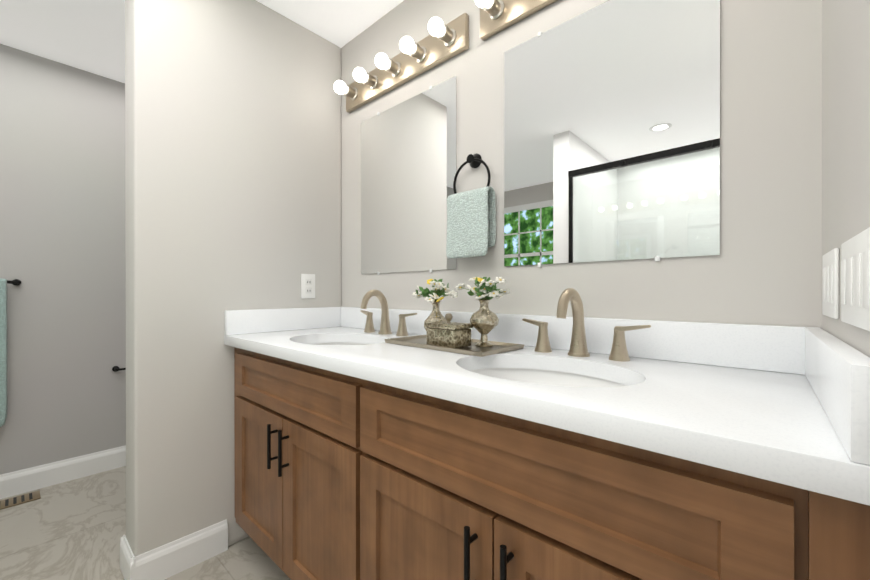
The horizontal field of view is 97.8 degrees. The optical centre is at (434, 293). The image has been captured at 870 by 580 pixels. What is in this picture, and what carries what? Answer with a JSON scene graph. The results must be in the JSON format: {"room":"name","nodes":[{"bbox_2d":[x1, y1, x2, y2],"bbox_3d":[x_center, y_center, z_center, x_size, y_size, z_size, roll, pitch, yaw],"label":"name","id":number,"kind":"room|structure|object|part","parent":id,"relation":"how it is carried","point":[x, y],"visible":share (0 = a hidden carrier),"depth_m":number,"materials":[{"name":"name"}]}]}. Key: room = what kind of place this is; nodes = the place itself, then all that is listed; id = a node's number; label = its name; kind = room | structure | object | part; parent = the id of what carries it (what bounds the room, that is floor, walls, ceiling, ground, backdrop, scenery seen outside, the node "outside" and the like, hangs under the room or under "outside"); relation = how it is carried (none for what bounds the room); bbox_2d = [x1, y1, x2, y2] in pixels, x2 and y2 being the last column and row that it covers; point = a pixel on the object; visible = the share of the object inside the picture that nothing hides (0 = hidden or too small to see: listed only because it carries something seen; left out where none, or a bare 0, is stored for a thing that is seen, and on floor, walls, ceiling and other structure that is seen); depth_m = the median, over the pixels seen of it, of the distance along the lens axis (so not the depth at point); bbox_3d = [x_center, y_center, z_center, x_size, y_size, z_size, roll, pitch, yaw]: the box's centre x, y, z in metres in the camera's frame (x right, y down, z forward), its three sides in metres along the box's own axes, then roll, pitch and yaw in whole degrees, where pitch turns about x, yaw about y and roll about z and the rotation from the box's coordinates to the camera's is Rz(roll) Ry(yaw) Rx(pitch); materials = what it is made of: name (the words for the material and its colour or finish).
{"room":"bathroom","nodes":[
{"label":"bathroom","id":0,"kind":"room"},
{"bbox_2d":[0,44,125,474],"bbox_3d":[-2.469,-0.114,1.741,0.120,2.315,3.000,0,0,42],"label":"wall","id":1,"kind":"structure","parent":0,"point":[62,196],"depth_m":2.10,"materials":[{"name":"grey paint"}]},
{"bbox_2d":[0,278,20,426],"bbox_3d":[-2.356,0.301,1.727,0.067,0.754,0.643,0,0,42],"label":"towel bar","id":2,"kind":"object","parent":1,"relation":"attached to","point":[3,348],"visible":0.98,"depth_m":1.90,"materials":[{"name":"teal fabric"}]},
{"bbox_2d":[0,278,6,426],"bbox_3d":[-2.335,0.303,1.728,0.046,0.759,0.520,0,0,42],"label":"towel","id":3,"kind":"object","parent":2,"relation":"hanging from","point":[3,282],"depth_m":1.90,"materials":[{"name":"teal fabric"}]},
{"bbox_3d":[-2.154,-0.058,1.954,0.060,0.034,0.033,0,0,42],"label":"post","id":4,"kind":"part","parent":2,"relation":"part of","materials":[{"name":"black metal"}]},
{"bbox_2d":[0,445,125,498],"bbox_3d":[-2.419,0.984,1.698,0.014,0.120,2.998,0,0,42],"label":"baseboard","id":5,"kind":"structure","parent":1,"relation":"attached to","point":[34,478],"depth_m":2.09,"materials":[{"name":"white wood"}]},
{"bbox_2d":[112,366,125,371],"bbox_3d":[-1.851,0.450,2.296,0.052,0.034,0.150,0,0,42],"label":"paper holder","id":6,"kind":"object","parent":1,"relation":"attached to","point":[115,368],"visible":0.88,"depth_m":2.25,"materials":[{"name":"black metal"}]},
{"bbox_2d":[0,466,290,579],"bbox_3d":[-1.282,1.086,0.668,3.323,0.080,3.240,0,0,42],"label":"floor","id":7,"kind":"structure","parent":0,"point":[75,529],"depth_m":1.59,"materials":[{"name":"tile"}]},
{"bbox_2d":[0,490,40,509],"bbox_3d":[-2.135,1.040,1.866,0.110,0.006,0.270,0,0,42],"label":"floor vent","id":8,"kind":"object","parent":7,"relation":"in","point":[18,500],"visible":1,"depth_m":1.91,"materials":[{"name":"brown metal"}]},
{"bbox_2d":[224,340,869,579],"bbox_3d":[-0.026,0.627,1.161,1.751,0.835,0.578,0,0,42],"label":"bathroom vanity","id":9,"kind":"object","parent":7,"relation":"on","point":[561,445],"depth_m":0.71,"materials":[{"name":"brown wood"}]},
{"bbox_3d":[-0.642,0.661,1.388,0.397,0.500,0.020,0,0,42],"label":"door","id":10,"kind":"part","parent":9,"relation":"part of","materials":[{"name":"brown wood"}]},
{"bbox_3d":[-0.493,0.318,1.253,0.798,0.160,0.020,0,0,42],"label":"drawer","id":11,"kind":"part","parent":9,"relation":"part of","materials":[{"name":"brown wood"}]},
{"bbox_3d":[-0.344,0.662,1.119,0.397,0.500,0.020,0,0,42],"label":"door","id":12,"kind":"part","parent":9,"relation":"part of","materials":[{"name":"brown wood"}]},
{"bbox_3d":[-0.036,0.663,0.840,0.399,0.500,0.020,0,0,42],"label":"door","id":13,"kind":"part","parent":9,"relation":"part of","materials":[{"name":"brown wood"}]},
{"bbox_3d":[0.069,0.461,0.713,0.010,0.010,0.029,0,0,42],"label":"handle post","id":14,"kind":"part","parent":9,"relation":"part of","materials":[{"name":"black metal"}]},
{"bbox_3d":[0.127,0.461,0.660,0.010,0.010,0.029,0,0,42],"label":"handle post","id":15,"kind":"part","parent":9,"relation":"part of","materials":[{"name":"black metal"}]},
{"bbox_2d":[224,328,869,491],"bbox_3d":[-0.020,0.190,1.165,1.752,0.040,0.563,0,0,42],"label":"countertop","id":16,"kind":"structure","parent":9,"relation":"on","point":[760,417],"depth_m":0.64,"materials":[{"name":"white stone"}]},
{"bbox_2d":[304,336,379,347],"bbox_3d":[-0.359,0.278,1.429,0.473,0.162,0.363,0,0,42],"label":"sink","id":17,"kind":"object","parent":16,"relation":"in","point":[333,341],"depth_m":1.61,"materials":[{"name":"white ceramic"}]},
{"bbox_2d":[356,289,419,335],"bbox_3d":[-0.241,0.076,1.559,0.353,0.185,0.154,0,0,42],"label":"faucet","id":18,"kind":"object","parent":16,"relation":"on","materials":[{"name":"beige"}]},
{"bbox_2d":[384,277,523,356],"bbox_3d":[0.054,0.058,1.236,0.423,0.222,0.238,0,0,42],"label":"decorative tray","id":19,"kind":"object","parent":16,"relation":"on","point":[445,334],"visible":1,"depth_m":1.17,"materials":[{"name":"silver metal"}]},
{"bbox_2d":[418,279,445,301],"bbox_3d":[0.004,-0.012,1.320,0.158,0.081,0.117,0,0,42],"label":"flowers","id":20,"kind":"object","parent":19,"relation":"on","point":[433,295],"depth_m":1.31,"materials":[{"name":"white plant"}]},
{"bbox_3d":[-0.004,0.009,1.328,0.172,0.101,0.109,0,0,42],"label":"vase stem","id":21,"kind":"part","parent":19,"relation":"part of","materials":[{"name":"green"}]},
{"bbox_2d":[412,281,457,302],"bbox_3d":[0.005,-0.006,1.320,0.186,0.074,0.142,0,0,42],"label":"flowers","id":22,"kind":"object","parent":19,"relation":"on","point":[433,296],"depth_m":1.31,"materials":[{"name":"white plant"}]},
{"bbox_3d":[0.043,0.101,1.193,0.135,0.014,0.092,0,0,42],"label":"box lid","id":23,"kind":"part","parent":19,"relation":"part of","materials":[{"name":"silver metal"}]},
{"bbox_3d":[0.043,0.077,1.193,0.026,0.032,0.026,0,0,42],"label":"box knob","id":24,"kind":"part","parent":19,"relation":"part of","materials":[{"name":"silver metal"}]},
{"bbox_3d":[0.051,0.162,1.233,0.423,0.013,0.230,0,0,42],"label":"plate","id":25,"kind":"part","parent":19,"relation":"part of","materials":[{"name":"silver metal"}]},
{"bbox_3d":[0.154,0.003,1.188,0.139,0.098,0.147,0,0,42],"label":"vase stem","id":26,"kind":"part","parent":19,"relation":"part of","materials":[{"name":"green plant"}]},
{"bbox_2d":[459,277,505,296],"bbox_3d":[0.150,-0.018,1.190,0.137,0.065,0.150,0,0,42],"label":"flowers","id":27,"kind":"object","parent":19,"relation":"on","point":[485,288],"depth_m":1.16,"materials":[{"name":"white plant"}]},
{"bbox_2d":[455,277,509,299],"bbox_3d":[0.149,-0.016,1.191,0.164,0.072,0.176,0,0,42],"label":"flowers","id":28,"kind":"object","parent":19,"relation":"on","point":[486,289],"depth_m":1.16,"materials":[{"name":"white plant"}]},
{"bbox_2d":[464,356,643,395],"bbox_3d":[0.246,0.279,0.881,0.473,0.162,0.363,0,0,42],"label":"sink","id":29,"kind":"object","parent":16,"relation":"in","point":[610,382],"depth_m":1.02,"materials":[{"name":"white ceramic"}]},
{"bbox_2d":[516,288,651,359],"bbox_3d":[0.364,0.078,1.011,0.353,0.185,0.154,0,0,42],"label":"faucet","id":30,"kind":"object","parent":16,"relation":"on","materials":[{"name":"beige"}]},
{"bbox_3d":[0.263,0.663,0.569,0.399,0.500,0.020,0,0,42],"label":"door","id":31,"kind":"part","parent":9,"relation":"part of","materials":[{"name":"brown wood"}]},
{"bbox_3d":[0.113,0.319,0.704,0.802,0.160,0.020,0,0,42],"label":"drawer","id":32,"kind":"part","parent":9,"relation":"part of","materials":[{"name":"brown wood"}]},
{"bbox_2d":[0,0,403,82],"bbox_3d":[-1.282,-1.309,0.663,3.323,0.080,3.240,0,0,42],"label":"ceiling","id":33,"kind":"structure","parent":0,"point":[87,35],"depth_m":1.79,"materials":[{"name":"paint"}]},
{"bbox_2d":[125,0,340,556],"bbox_3d":[-0.831,-0.114,1.704,0.170,2.315,0.854,0,0,42],"label":"wall","id":34,"kind":"structure","parent":0,"point":[232,154],"depth_m":1.50,"materials":[{"name":"paint"}]},
{"bbox_2d":[120,534,135,579],"bbox_3d":[-1.122,0.985,1.385,0.198,0.120,0.014,0,0,42],"label":"baseboard","id":35,"kind":"structure","parent":34,"relation":"attached to","point":[126,554],"depth_m":1.38,"materials":[{"name":"white wood"}]},
{"bbox_2d":[130,519,227,579],"bbox_3d":[-0.953,0.984,1.434,0.014,0.120,0.313,0,0,42],"label":"baseboard","id":36,"kind":"structure","parent":34,"relation":"attached to","point":[168,560],"depth_m":1.43,"materials":[{"name":"white wood"}]},
{"bbox_2d":[224,308,339,335],"bbox_3d":[-0.669,0.118,1.737,0.024,0.100,0.536,0,0,42],"label":"backsplash","id":37,"kind":"structure","parent":34,"relation":"attached to","point":[256,320],"depth_m":1.69,"materials":[{"name":"white stone"}]},
{"bbox_2d":[301,274,314,297],"bbox_3d":[-0.606,-0.035,1.819,0.008,0.117,0.072,0,0,42],"label":"electrical outlet plate","id":38,"kind":"object","parent":34,"relation":"attached to","point":[307,285],"visible":1,"depth_m":1.81,"materials":[{"name":"white plastic"}]},
{"bbox_2d":[341,0,821,327],"bbox_3d":[-0.264,-0.114,1.848,3.245,2.315,0.120,0,0,42],"label":"wall","id":39,"kind":"structure","parent":0,"point":[764,267],"depth_m":0.94,"materials":[{"name":"paint"}]},
{"bbox_2d":[334,13,468,112],"bbox_3d":[-0.197,-0.971,1.614,0.754,0.124,0.133,0,0,42],"label":"light bar","id":40,"kind":"object","parent":39,"relation":"attached to","point":[440,43],"visible":1,"depth_m":1.56,"materials":[{"name":"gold metal"}]},
{"bbox_3d":[-0.448,-0.972,1.790,0.058,0.058,0.058,0,0,42],"label":"bulb","id":41,"kind":"part","parent":40,"relation":"part of","materials":[{"name":"white glass"}]},
{"bbox_2d":[343,84,357,99],"bbox_3d":[-0.412,-0.972,1.829,0.060,0.060,0.056,0,0,42],"label":"socket","id":42,"kind":"object","parent":40,"relation":"attached to","point":[351,92],"depth_m":1.82,"materials":[{"name":"gold metal"}]},
{"bbox_3d":[-0.335,-0.971,1.688,0.058,0.058,0.058,0,0,42],"label":"bulb","id":43,"kind":"part","parent":40,"relation":"part of","materials":[{"name":"white glass"}]},
{"bbox_2d":[362,72,377,88],"bbox_3d":[-0.299,-0.971,1.727,0.060,0.060,0.056,0,0,42],"label":"socket","id":44,"kind":"object","parent":40,"relation":"attached to","point":[371,80],"depth_m":1.72,"materials":[{"name":"gold metal"}]},
{"bbox_3d":[-0.222,-0.971,1.586,0.058,0.058,0.058,0,0,42],"label":"bulb","id":45,"kind":"part","parent":40,"relation":"part of","materials":[{"name":"white glass"}]},
{"bbox_2d":[384,58,400,76],"bbox_3d":[-0.187,-0.971,1.625,0.060,0.060,0.056,0,0,42],"label":"socket","id":46,"kind":"object","parent":40,"relation":"attached to","point":[393,67],"depth_m":1.62,"materials":[{"name":"gold metal"}]},
{"bbox_3d":[-0.110,-0.971,1.484,0.058,0.058,0.058,0,0,42],"label":"bulb","id":47,"kind":"part","parent":40,"relation":"part of","materials":[{"name":"white glass"}]},
{"bbox_2d":[409,42,426,62],"bbox_3d":[-0.074,-0.971,1.523,0.060,0.060,0.056,0,0,42],"label":"socket","id":48,"kind":"object","parent":40,"relation":"attached to","point":[418,52],"depth_m":1.52,"materials":[{"name":"gold metal"}]},
{"bbox_3d":[0.003,-0.971,1.382,0.058,0.058,0.058,0,0,42],"label":"bulb","id":49,"kind":"part","parent":40,"relation":"part of","materials":[{"name":"white glass"}]},
{"bbox_2d":[437,24,455,45],"bbox_3d":[0.039,-0.971,1.421,0.060,0.060,0.056,0,0,42],"label":"socket","id":50,"kind":"object","parent":40,"relation":"attached to","point":[447,36],"depth_m":1.42,"materials":[{"name":"gold metal"}]},
{"bbox_2d":[361,76,456,274],"bbox_3d":[-0.139,-0.462,1.647,0.592,0.751,0.008,0,0,42],"label":"mirror","id":51,"kind":"object","parent":39,"relation":"attached to","point":[408,159],"visible":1,"depth_m":1.62,"materials":[{"name":"clear glass"}]},
{"bbox_2d":[446,153,495,258],"bbox_3d":[0.128,-0.319,1.366,0.183,0.382,0.066,0,0,42],"label":"towel ring","id":52,"kind":"object","parent":39,"relation":"attached to","point":[471,223],"visible":0.96,"depth_m":1.33,"materials":[{"name":"teal fabric"}]},
{"bbox_2d":[446,186,495,258],"bbox_3d":[0.127,-0.248,1.365,0.186,0.244,0.065,0,0,42],"label":"towel","id":53,"kind":"object","parent":52,"relation":"hanging from","point":[471,214],"depth_m":1.33,"materials":[{"name":"teal fabric"}]},
{"bbox_2d":[475,0,557,40],"bbox_3d":[0.408,-0.970,1.065,0.754,0.124,0.133,0,0,42],"label":"light bar","id":54,"kind":"object","parent":39,"relation":"attached to","point":[497,16],"visible":1,"depth_m":1.27,"materials":[{"name":"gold metal"}]},
{"bbox_3d":[0.158,-0.970,1.241,0.058,0.058,0.058,0,0,42],"label":"bulb","id":55,"kind":"part","parent":54,"relation":"part of","materials":[{"name":"white glass"}]},
{"bbox_2d":[483,0,503,19],"bbox_3d":[0.194,-0.970,1.281,0.060,0.060,0.056,0,0,42],"label":"socket","id":56,"kind":"object","parent":54,"relation":"attached to","point":[494,10],"depth_m":1.28,"materials":[{"name":"gold metal"}]},
{"bbox_2d":[340,308,819,371],"bbox_3d":[0.155,0.119,1.370,1.738,0.100,0.024,0,0,42],"label":"backsplash","id":57,"kind":"structure","parent":39,"relation":"attached to","point":[775,348],"depth_m":0.92,"materials":[{"name":"white stone"}]},
{"bbox_2d":[504,0,719,266],"bbox_3d":[0.459,-0.460,1.105,0.595,0.751,0.008,0,0,42],"label":"mirror","id":58,"kind":"object","parent":39,"relation":"attached to","point":[611,130],"visible":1,"depth_m":1.06,"materials":[{"name":"clear glass"}]},
{"bbox_2d":[821,0,869,357],"bbox_3d":[-0.125,-0.109,-0.382,0.195,2.315,3.000,0,0,42],"label":"wall","id":59,"kind":"structure","parent":0,"point":[845,120],"depth_m":0.57,"materials":[{"name":"paint"}]},
{"bbox_2d":[822,248,838,318],"bbox_3d":[0.699,-0.016,0.673,0.010,0.115,0.160,0,0,42],"label":"switch plate","id":60,"kind":"object","parent":59,"relation":"attached to","point":[830,283],"visible":1,"depth_m":0.64,"materials":[{"name":"white plastic"}]},
{"bbox_2d":[804,327,869,463],"bbox_3d":[0.607,0.121,0.582,0.037,0.100,0.536,0,0,42],"label":"backsplash","id":61,"kind":"structure","parent":59,"relation":"attached to","point":[836,374],"depth_m":0.44,"materials":[{"name":"white stone"}]},
{"bbox_2d":[841,227,869,330],"bbox_3d":[0.514,-0.015,0.459,0.012,0.110,0.230,0,0,42],"label":"switch plate","id":62,"kind":"object","parent":59,"relation":"attached to","point":[855,280],"visible":1,"depth_m":0.44,"materials":[{"name":"white plastic"}]}
]}

